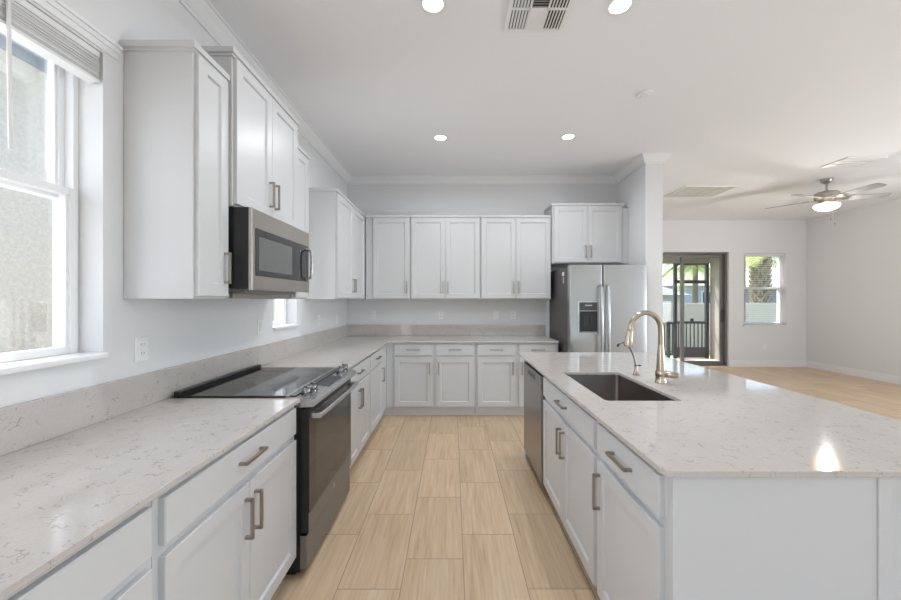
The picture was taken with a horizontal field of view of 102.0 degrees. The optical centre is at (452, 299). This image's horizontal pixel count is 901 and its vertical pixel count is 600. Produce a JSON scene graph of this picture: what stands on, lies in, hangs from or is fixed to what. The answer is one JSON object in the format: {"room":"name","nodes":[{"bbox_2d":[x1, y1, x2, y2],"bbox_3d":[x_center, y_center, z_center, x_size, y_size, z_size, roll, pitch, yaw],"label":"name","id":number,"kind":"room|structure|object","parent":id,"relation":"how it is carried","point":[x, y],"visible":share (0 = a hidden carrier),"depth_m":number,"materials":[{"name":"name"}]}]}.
{"room":"kitchen","nodes":[
{"label":"kitchen","id":0,"kind":"room"},
{"bbox_2d":[0,0,346,407],"bbox_3d":[-1.550,-0.130,0.700,0.200,3.080,9.000,0,0,0],"label":"wall","id":1,"kind":"structure","parent":0,"point":[178,331],"depth_m":1.59,"materials":[{"name":"paint"}]},
{"bbox_2d":[0,31,78,362],"bbox_3d":[-1.589,-0.390,1.031,0.093,1.260,0.962,0,0,0],"label":"window","id":2,"kind":"structure","parent":1,"relation":"in","point":[62,185],"depth_m":1.47,"materials":[{"name":"plastic"}]},
{"bbox_2d":[0,0,99,149],"bbox_3d":[-1.472,-0.754,1.032,0.071,0.528,0.944,0,0,0],"label":"window blind","id":3,"kind":"object","parent":2,"relation":"attached to","point":[20,20],"visible":1,"depth_m":1.29,"materials":[{"name":"white plastic"}]},
{"bbox_2d":[0,352,109,375],"bbox_3d":[-1.494,0.229,1.030,0.143,0.022,0.971,0,0,0],"label":"trim","id":4,"kind":"structure","parent":1,"relation":"attached to","point":[51,361],"depth_m":1.30,"materials":[{"name":"paint"}]},
{"bbox_2d":[32,0,122,60],"bbox_3d":[-1.439,-1.060,0.989,0.022,0.060,1.179,0,0,0],"label":"trim","id":5,"kind":"structure","parent":1,"relation":"attached to","point":[59,9],"depth_m":1.41,"materials":[{"name":"paint"}]},
{"bbox_2d":[134,336,147,362],"bbox_3d":[-1.444,0.230,1.696,0.010,0.116,0.072,0,0,0],"label":"wall outlet","id":6,"kind":"object","parent":1,"relation":"attached to","point":[140,343],"visible":1,"depth_m":1.69,"materials":[{"name":"white plastic"}]},
{"bbox_2d":[139,341,145,347],"bbox_3d":[-1.443,0.209,1.696,0.003,0.028,0.032,0,0,0],"label":"socket","id":7,"kind":"object","parent":6,"relation":"attached to","point":[142,344],"depth_m":1.69,"materials":[{"name":"white plastic"}]},
{"bbox_2d":[139,350,145,356],"bbox_3d":[-1.443,0.251,1.696,0.003,0.028,0.032,0,0,0],"label":"socket","id":8,"kind":"object","parent":6,"relation":"attached to","point":[142,353],"depth_m":1.69,"materials":[{"name":"white plastic"}]},
{"bbox_2d":[0,325,347,455],"bbox_3d":[-1.438,0.421,2.474,0.019,0.150,5.047,0,0,0],"label":"backsplash","id":9,"kind":"structure","parent":1,"relation":"attached to","point":[29,423],"depth_m":1.56,"materials":[{"name":"white stone"}]},
{"bbox_2d":[120,40,231,298],"bbox_3d":[-1.270,-0.566,1.714,0.355,1.126,0.256,0,0,0],"label":"upper cabinet","id":10,"kind":"object","parent":1,"relation":"attached to","point":[176,93],"visible":1,"depth_m":1.60,"materials":[{"name":"paint"}]},
{"bbox_2d":[201,46,298,227],"bbox_3d":[-1.257,-0.872,2.219,0.382,0.793,0.785,0,0,0],"label":"upper cabinet","id":11,"kind":"object","parent":1,"relation":"attached to","point":[262,132],"visible":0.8,"depth_m":2.07,"materials":[{"name":"paint"}]},
{"bbox_2d":[228,207,312,298],"bbox_3d":[-1.208,-0.237,2.220,0.479,0.465,0.735,0,0,0],"label":"microwave","id":12,"kind":"object","parent":11,"relation":"attached to","point":[270,256],"visible":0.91,"depth_m":1.99,"materials":[{"name":"silver metal"}]},
{"bbox_2d":[257,319,262,334],"bbox_3d":[-1.444,0.206,2.735,0.009,0.116,0.072,0,0,0],"label":"light switch","id":13,"kind":"object","parent":1,"relation":"attached to","point":[259,321],"visible":1,"depth_m":2.72,"materials":[{"name":"white plastic"}]},
{"bbox_2d":[273,299,285,324],"bbox_3d":[-1.589,-0.388,3.165,0.093,1.265,0.450,0,0,0],"label":"window","id":14,"kind":"structure","parent":1,"relation":"in","point":[280,303],"depth_m":3.35,"materials":[{"name":"glass"}]},
{"bbox_2d":[273,324,299,329],"bbox_3d":[-1.494,0.234,3.164,0.143,0.022,0.459,0,0,0],"label":"trim","id":15,"kind":"structure","parent":1,"relation":"attached to","point":[281,326],"depth_m":3.13,"materials":[{"name":"paint"}]},
{"bbox_2d":[289,145,309,298],"bbox_3d":[-1.270,-0.566,2.737,0.355,1.126,0.283,0,0,0],"label":"upper cabinet","id":16,"kind":"object","parent":1,"relation":"attached to","point":[303,157],"visible":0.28,"depth_m":2.75,"materials":[{"name":"paint"}]},
{"bbox_2d":[318,315,320,325],"bbox_3d":[-1.444,0.222,3.950,0.010,0.116,0.072,0,0,0],"label":"wall outlet","id":17,"kind":"object","parent":1,"relation":"attached to","point":[319,316],"visible":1,"depth_m":3.95,"materials":[{"name":"white plastic"}]},
{"bbox_2d":[307,188,365,298],"bbox_3d":[-1.270,-0.542,4.264,0.355,1.078,1.466,0,0,0],"label":"upper cabinet","id":18,"kind":"object","parent":1,"relation":"attached to","point":[337,227],"visible":0.93,"depth_m":3.56,"materials":[{"name":"paint"}]},
{"bbox_2d":[347,185,615,337],"bbox_3d":[0.395,-0.130,5.100,3.690,3.080,0.200,0,0,0],"label":"wall","id":19,"kind":"structure","parent":0,"point":[480,200],"depth_m":5.00,"materials":[{"name":"paint"}]},
{"bbox_2d":[370,311,375,318],"bbox_3d":[-1.096,0.212,4.994,0.072,0.116,0.010,0,0,0],"label":"wall outlet","id":20,"kind":"object","parent":19,"relation":"attached to","point":[372,313],"visible":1,"depth_m":4.99,"materials":[{"name":"white plastic"}]},
{"bbox_2d":[365,215,410,298],"bbox_3d":[-0.836,-0.542,4.820,0.576,1.078,0.354,0,0,0],"label":"upper cabinet","id":21,"kind":"object","parent":19,"relation":"attached to","point":[388,237],"visible":0.92,"depth_m":4.68,"materials":[{"name":"paint"}]},
{"bbox_2d":[438,311,443,318],"bbox_3d":[-0.164,0.212,4.994,0.072,0.116,0.010,0,0,0],"label":"wall outlet","id":22,"kind":"object","parent":19,"relation":"attached to","point":[440,313],"visible":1,"depth_m":4.99,"materials":[{"name":"white plastic"}]},
{"bbox_2d":[410,215,479,298],"bbox_3d":[-0.097,-0.542,4.820,0.898,1.078,0.354,0,0,0],"label":"upper cabinet","id":23,"kind":"object","parent":19,"relation":"attached to","point":[445,249],"visible":1,"depth_m":4.68,"materials":[{"name":"paint"}]},
{"bbox_2d":[348,325,544,335],"bbox_3d":[-0.083,0.421,4.989,2.690,0.150,0.019,0,0,0],"label":"backsplash","id":24,"kind":"structure","parent":19,"relation":"attached to","point":[353,330],"depth_m":4.98,"materials":[{"name":"white stone"}]},
{"bbox_2d":[493,311,498,318],"bbox_3d":[0.589,0.212,4.995,0.072,0.116,0.009,0,0,0],"label":"light switch","id":25,"kind":"object","parent":19,"relation":"attached to","point":[495,313],"visible":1,"depth_m":4.99,"materials":[{"name":"white plastic"}]},
{"bbox_2d":[510,311,515,318],"bbox_3d":[0.822,0.212,4.994,0.072,0.116,0.010,0,0,0],"label":"wall outlet","id":26,"kind":"object","parent":19,"relation":"attached to","point":[512,313],"visible":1,"depth_m":4.99,"materials":[{"name":"white plastic"}]},
{"bbox_2d":[480,215,550,298],"bbox_3d":[0.806,-0.542,4.820,0.905,1.078,0.354,0,0,0],"label":"upper cabinet","id":27,"kind":"object","parent":19,"relation":"attached to","point":[515,250],"visible":0.97,"depth_m":4.68,"materials":[{"name":"paint"}]},
{"bbox_2d":[544,203,628,265],"bbox_3d":[1.738,-0.839,4.793,0.991,0.761,0.409,0,0,0],"label":"upper cabinet","id":28,"kind":"object","parent":19,"relation":"attached to","point":[581,233],"depth_m":4.63,"materials":[{"name":"paint"}]},
{"bbox_2d":[209,0,900,219],"bbox_3d":[2.975,-1.730,2.025,9.250,0.120,11.650,0,0,0],"label":"ceiling","id":29,"kind":"structure","parent":0,"point":[757,97],"depth_m":2.92,"materials":[{"name":"paint"}]},
{"bbox_2d":[419,0,446,14],"bbox_3d":[-0.113,-1.666,2.059,0.160,0.006,0.160,0,0,0],"label":"recessed light","id":30,"kind":"object","parent":29,"relation":"in","point":[431,7],"visible":1,"depth_m":2.08,"materials":[{"name":"white plastic"}]},
{"bbox_2d":[433,134,447,140],"bbox_3d":[-0.129,-1.666,3.763,0.160,0.006,0.160,0,0,0],"label":"recessed light","id":31,"kind":"object","parent":29,"relation":"in","point":[439,137],"visible":1,"depth_m":3.75,"materials":[{"name":"white plastic"}]},
{"bbox_2d":[503,0,574,32],"bbox_3d":[0.494,-1.663,2.085,0.367,0.012,0.370,0,0,0],"label":"ceiling vent","id":32,"kind":"object","parent":29,"relation":"in","point":[522,16],"visible":1,"depth_m":2.14,"materials":[{"name":"white plastic"}]},
{"bbox_2d":[560,133,575,139],"bbox_3d":[1.178,-1.666,3.740,0.160,0.006,0.160,0,0,0],"label":"recessed light","id":33,"kind":"object","parent":29,"relation":"in","point":[568,136],"visible":1,"depth_m":3.73,"materials":[{"name":"white plastic"}]},
{"bbox_2d":[605,0,635,16],"bbox_3d":[0.947,-1.666,2.070,0.160,0.006,0.160,0,0,0],"label":"recessed light","id":34,"kind":"object","parent":29,"relation":"in","point":[614,8],"visible":1,"depth_m":2.08,"materials":[{"name":"white plastic"}]},
{"bbox_2d":[637,90,652,97],"bbox_3d":[1.556,-1.660,2.959,0.114,0.020,0.114,0,0,0],"label":"smoke detector","id":35,"kind":"object","parent":29,"relation":"attached to","point":[645,93],"visible":1,"depth_m":2.94,"materials":[{"name":"white plastic"}]},
{"bbox_2d":[664,186,738,196],"bbox_3d":[3.811,-1.662,5.637,0.780,0.016,0.562,0,0,0],"label":"ceiling vent","id":36,"kind":"object","parent":29,"relation":"in","point":[687,191],"visible":1,"depth_m":5.60,"materials":[{"name":"white plastic"}]},
{"bbox_2d":[765,177,891,224],"bbox_3d":[5.180,-1.344,5.007,1.286,0.650,1.230,0,0,0],"label":"ceiling fan","id":37,"kind":"object","parent":29,"relation":"hanging from","point":[826,199],"visible":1,"depth_m":4.96,"materials":[{"name":"silver metal"}]},
{"bbox_2d":[821,157,886,167],"bbox_3d":[4.856,-1.663,4.433,0.460,0.014,0.320,0,0,0],"label":"ceiling vent","id":38,"kind":"object","parent":29,"relation":"in","point":[849,162],"visible":1,"depth_m":4.41,"materials":[{"name":"white plastic"}]},
{"bbox_2d":[270,366,900,599],"bbox_3d":[2.975,1.470,2.025,9.250,0.120,11.650,0,0,0],"label":"floor","id":39,"kind":"structure","parent":0,"point":[435,507],"depth_m":2.35,"materials":[{"name":"brown wood"}]},
{"bbox_2d":[4,502,151,599],"bbox_3d":[-1.097,0.964,0.504,0.701,0.893,0.925,0,0,0],"label":"base cabinet","id":40,"kind":"object","parent":39,"relation":"on","point":[116,565],"visible":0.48,"depth_m":0.83,"materials":[{"name":"paint"}]},
{"bbox_2d":[0,398,299,599],"bbox_3d":[-1.109,0.506,0.894,0.678,0.020,1.888,0,0,0],"label":"countertop","id":41,"kind":"structure","parent":40,"relation":"on","point":[59,494],"depth_m":1.06,"materials":[{"name":"white stone"}]},
{"bbox_2d":[151,406,295,599],"bbox_3d":[-1.097,0.964,1.403,0.701,0.893,0.867,0,0,0],"label":"base cabinet","id":42,"kind":"object","parent":39,"relation":"on","point":[227,530],"visible":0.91,"depth_m":1.31,"materials":[{"name":"paint"}]},
{"bbox_2d":[174,363,357,574],"bbox_3d":[-1.038,0.929,2.230,0.747,0.962,0.778,0,0,0],"label":"range","id":43,"kind":"object","parent":39,"relation":"on","point":[322,437],"visible":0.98,"depth_m":2.04,"materials":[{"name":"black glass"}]},
{"bbox_2d":[181,367,337,397],"bbox_3d":[-1.084,0.491,2.230,0.580,0.010,0.778,0,0,0],"label":"cooktop","id":44,"kind":"object","parent":43,"relation":"in","point":[251,382],"depth_m":2.11,"materials":[{"name":"black glass"}]},
{"bbox_2d":[350,357,369,467],"bbox_3d":[-1.097,0.964,3.036,0.701,0.893,0.824,0,0,0],"label":"base cabinet","id":45,"kind":"object","parent":39,"relation":"on","point":[360,395],"visible":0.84,"depth_m":3.06,"materials":[{"name":"paint"}]},
{"bbox_2d":[368,344,386,433],"bbox_3d":[-1.097,0.964,4.223,0.701,0.893,1.547,0,0,0],"label":"base cabinet","id":46,"kind":"object","parent":39,"relation":"on","point":[378,359],"visible":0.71,"depth_m":3.81,"materials":[{"name":"paint"}]},
{"bbox_2d":[261,336,558,368],"bbox_3d":[-0.093,0.506,3.810,2.710,0.020,2.376,0,0,0],"label":"countertop","id":47,"kind":"structure","parent":46,"relation":"on","point":[350,350],"depth_m":3.94,"materials":[{"name":"white stone"}]},
{"bbox_2d":[383,343,393,414],"bbox_3d":[-0.796,0.964,4.428,0.146,0.893,0.085,0,0,0],"label":"filler panel","id":48,"kind":"object","parent":39,"relation":"on","point":[389,410],"visible":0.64,"depth_m":4.38,"materials":[{"name":"paint"}]},
{"bbox_2d":[393,343,474,414],"bbox_3d":[-0.226,0.964,4.665,0.992,0.893,0.664,0,0,0],"label":"base cabinet","id":49,"kind":"object","parent":39,"relation":"on","point":[428,378],"visible":0.95,"depth_m":4.37,"materials":[{"name":"paint"}]},
{"bbox_2d":[475,343,557,414],"bbox_3d":[0.768,0.964,4.665,0.992,0.893,0.664,0,0,0],"label":"base cabinet","id":50,"kind":"object","parent":39,"relation":"on","point":[499,367],"visible":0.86,"depth_m":4.37,"materials":[{"name":"paint"}]},
{"bbox_2d":[524,360,528,459],"bbox_3d":[0.942,0.964,3.248,0.607,0.893,0.065,0,0,0],"label":"panel","id":51,"kind":"object","parent":39,"relation":"on","point":[525,453],"visible":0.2,"depth_m":3.21,"materials":[{"name":"paint"}]},
{"bbox_2d":[524,362,544,484],"bbox_3d":[0.916,0.966,2.889,0.594,0.888,0.630,0,0,0],"label":"dishwasher","id":52,"kind":"object","parent":39,"relation":"on","point":[534,397],"visible":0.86,"depth_m":2.79,"materials":[{"name":"silver metal"}]},
{"bbox_2d":[543,377,599,586],"bbox_3d":[0.920,0.964,2.090,0.649,0.893,0.951,0,0,0],"label":"base cabinet","id":53,"kind":"object","parent":39,"relation":"on","point":[570,455],"visible":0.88,"depth_m":1.94,"materials":[{"name":"paint"}]},
{"bbox_2d":[519,352,900,477],"bbox_3d":[1.226,0.506,2.243,1.227,0.020,2.375,0,0,0],"label":"countertop","id":54,"kind":"structure","parent":53,"relation":"on","point":[718,424],"depth_m":1.45,"materials":[{"name":"white stone"}]},
{"bbox_2d":[568,375,674,400],"bbox_3d":[0.940,0.627,2.145,0.404,0.222,0.734,0,0,0],"label":"sink","id":55,"kind":"object","parent":54,"relation":"in","point":[607,387],"visible":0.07,"depth_m":2.50,"materials":[{"name":"metal"}]},
{"bbox_2d":[617,342,640,374],"bbox_3d":[1.155,0.386,2.400,0.161,0.218,0.042,0,0,0],"label":"tap","id":56,"kind":"object","parent":54,"relation":"on","point":[636,372],"visible":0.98,"depth_m":2.40,"materials":[{"name":"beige metal"}]},
{"bbox_2d":[624,310,678,383],"bbox_3d":[1.167,0.280,2.167,0.296,0.432,0.094,0,0,11],"label":"kitchen faucet","id":57,"kind":"object","parent":54,"relation":"on","point":[661,373],"visible":1,"depth_m":2.15,"materials":[{"name":"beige metal"}]},
{"bbox_2d":[550,265,646,351],"bbox_3d":[1.745,0.510,4.480,0.878,1.800,0.940,0,0,0],"label":"refrigerator","id":58,"kind":"object","parent":39,"relation":"on","point":[592,307],"visible":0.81,"depth_m":4.09,"materials":[{"name":"silver metal"}]},
{"bbox_2d":[592,423,668,599],"bbox_3d":[0.920,0.964,1.354,0.649,0.893,0.516,0,0,0],"label":"base cabinet","id":59,"kind":"object","parent":39,"relation":"on","point":[632,507],"visible":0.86,"depth_m":1.31,"materials":[{"name":"paint"}]},
{"bbox_2d":[669,477,900,599],"bbox_3d":[1.224,0.964,1.092,1.153,0.893,0.044,0,0,0],"label":"island end panel","id":60,"kind":"object","parent":39,"relation":"on","point":[730,538],"visible":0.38,"depth_m":1.07,"materials":[{"name":"paint"}]},
{"bbox_2d":[616,164,662,353],"bbox_3d":[2.336,-0.130,5.945,0.200,3.080,3.410,0,0,0],"label":"wall","id":61,"kind":"structure","parent":0,"point":[641,192],"depth_m":4.24,"materials":[{"name":"paint"}]},
{"bbox_2d":[178,0,673,184],"bbox_3d":[0.535,-1.623,0.700,3.971,0.095,8.600,0,0,0],"label":"trim","id":62,"kind":"structure","parent":61,"relation":"attached to","point":[203,12],"depth_m":4.37,"materials":[{"name":"paint"}]},
{"bbox_2d":[663,220,805,366],"bbox_3d":[5.018,-0.130,7.750,5.164,3.080,0.200,0,0,0],"label":"wall","id":63,"kind":"structure","parent":0,"point":[737,238],"depth_m":7.65,"materials":[{"name":"paint"}]},
{"bbox_2d":[663,252,726,365],"bbox_3d":[4.418,0.208,7.765,2.729,2.400,0.130,0,0,0],"label":"door","id":64,"kind":"structure","parent":63,"relation":"in","point":[722,256],"depth_m":7.74,"materials":[{"name":"grey metal"}]},
{"bbox_2d":[744,256,781,324],"bbox_3d":[6.543,-0.215,7.785,0.885,1.500,0.070,0,0,0],"label":"window","id":65,"kind":"structure","parent":63,"relation":"in","point":[779,258],"depth_m":7.75,"materials":[{"name":"plastic"}]},
{"bbox_2d":[744,254,784,323],"bbox_3d":[6.543,-0.226,7.704,0.867,1.472,0.052,0,0,0],"label":"window blind","id":66,"kind":"object","parent":65,"relation":"attached to","point":[776,255],"visible":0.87,"depth_m":7.68,"materials":[{"name":"white plastic"}]},
{"bbox_2d":[743,325,788,325],"bbox_3d":[6.543,0.543,7.688,0.945,0.024,0.125,0,0,0],"label":"trim","id":67,"kind":"structure","parent":63,"relation":"attached to","point":[743,325],"depth_m":7.62,"materials":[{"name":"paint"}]},
{"bbox_2d":[729,360,805,366],"bbox_3d":[6.593,1.343,7.643,1.615,0.135,0.015,0,0,0],"label":"baseboard","id":68,"kind":"structure","parent":63,"relation":"attached to","point":[732,363],"depth_m":7.63,"materials":[{"name":"paint"}]},
{"bbox_2d":[806,199,900,376],"bbox_3d":[7.500,-0.130,1.925,0.200,3.080,11.450,0,0,0],"label":"wall","id":69,"kind":"structure","parent":0,"point":[853,264],"depth_m":6.69,"materials":[{"name":"paint"}]},
{"bbox_2d":[806,360,900,384],"bbox_3d":[7.393,1.343,5.370,0.015,0.135,4.540,0,0,0],"label":"baseboard","id":70,"kind":"structure","parent":69,"relation":"attached to","point":[893,379],"depth_m":6.68,"materials":[{"name":"paint"}]},
{"label":"outside","id":71,"kind":"structure","parent":0,"visible":0},
{"bbox_3d":[13.000,1.630,26.425,54.000,0.160,37.150,0,0,0],"label":"lawn","id":72,"kind":"structure","parent":71,"visible":0},
{"bbox_2d":[663,287,689,302],"bbox_3d":[13.500,0.230,27.500,3.800,2.640,8.000,0,0,0],"label":"house","id":73,"kind":"structure","parent":72,"relation":"on","point":[667,294],"depth_m":24.00,"materials":[{"name":"grey"}]},
{"bbox_2d":[663,264,709,302],"bbox_3d":[10.415,-0.142,15.761,3.113,3.385,2.977,0,0,-22],"label":"palm tree","id":74,"kind":"object","parent":72,"relation":"on","point":[694,271],"visible":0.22,"depth_m":15.54,"materials":[{"name":"green plant"}]},
{"bbox_2d":[663,285,709,302],"bbox_3d":[20.100,0.105,33.500,5.800,2.890,8.000,0,0,0],"label":"house","id":75,"kind":"structure","parent":72,"relation":"on","point":[687,298],"depth_m":30.00,"materials":[{"name":"grey"}]},
{"bbox_2d":[670,357,718,360],"bbox_3d":[4.150,1.490,8.435,4.300,0.120,1.170,0,0,0],"label":"floor","id":76,"kind":"structure","parent":72,"relation":"on","point":[685,359],"depth_m":8.70,"materials":[{"name":"concrete"}]},
{"bbox_2d":[663,322,673,357],"bbox_3d":[3.788,0.276,8.901,3.177,2.307,0.062,0,0,0],"label":"porch railing","id":77,"kind":"object","parent":76,"relation":"on","point":[667,353],"visible":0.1,"depth_m":8.88,"materials":[{"name":"grey metal"}]},
{"bbox_2d":[663,257,745,359],"bbox_3d":[4.150,0.110,8.438,4.300,2.639,1.165,0,0,0],"label":"porch","id":78,"kind":"object","parent":76,"relation":"on","point":[713,261],"visible":0.14,"depth_m":8.74,"materials":[{"name":"beige paint"}]},
{"bbox_2d":[673,263,708,357],"bbox_3d":[5.803,0.276,8.893,0.845,2.307,0.075,0,0,0],"label":"screen door","id":79,"kind":"structure","parent":78,"relation":"attached to","point":[689,352],"depth_m":8.88,"materials":[{"name":"grey metal"}]},
{"bbox_2d":[663,303,775,350],"bbox_3d":[15.000,0.830,11.100,30.000,1.440,0.200,0,0,0],"label":"wall","id":80,"kind":"structure","parent":72,"relation":"on","point":[691,310],"depth_m":11.00,"materials":[{"name":"white paint"}]},
{"bbox_2d":[703,257,775,302],"bbox_3d":[10.135,-0.084,11.941,3.104,3.267,2.888,0,0,0],"label":"palm tree","id":81,"kind":"object","parent":72,"relation":"on","point":[756,273],"visible":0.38,"depth_m":11.83,"materials":[{"name":"green plant"}]},
{"bbox_2d":[746,289,775,302],"bbox_3d":[27.200,0.180,33.500,8.400,2.740,8.000,0,0,0],"label":"house","id":82,"kind":"structure","parent":72,"relation":"on","point":[773,297],"depth_m":30.00,"materials":[{"name":"stone"}]},
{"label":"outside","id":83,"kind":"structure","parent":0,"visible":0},
{"bbox_3d":[-7.830,1.630,-2.075,12.340,0.160,19.850,0,0,0],"label":"ground","id":84,"kind":"structure","parent":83,"visible":0},
{"bbox_2d":[0,32,274,352],"bbox_3d":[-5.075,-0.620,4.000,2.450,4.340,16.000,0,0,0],"label":"window glass","id":85,"kind":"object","parent":84,"relation":"on","point":[26,220],"visible":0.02,"depth_m":3.66,"materials":[{"name":"glass"}]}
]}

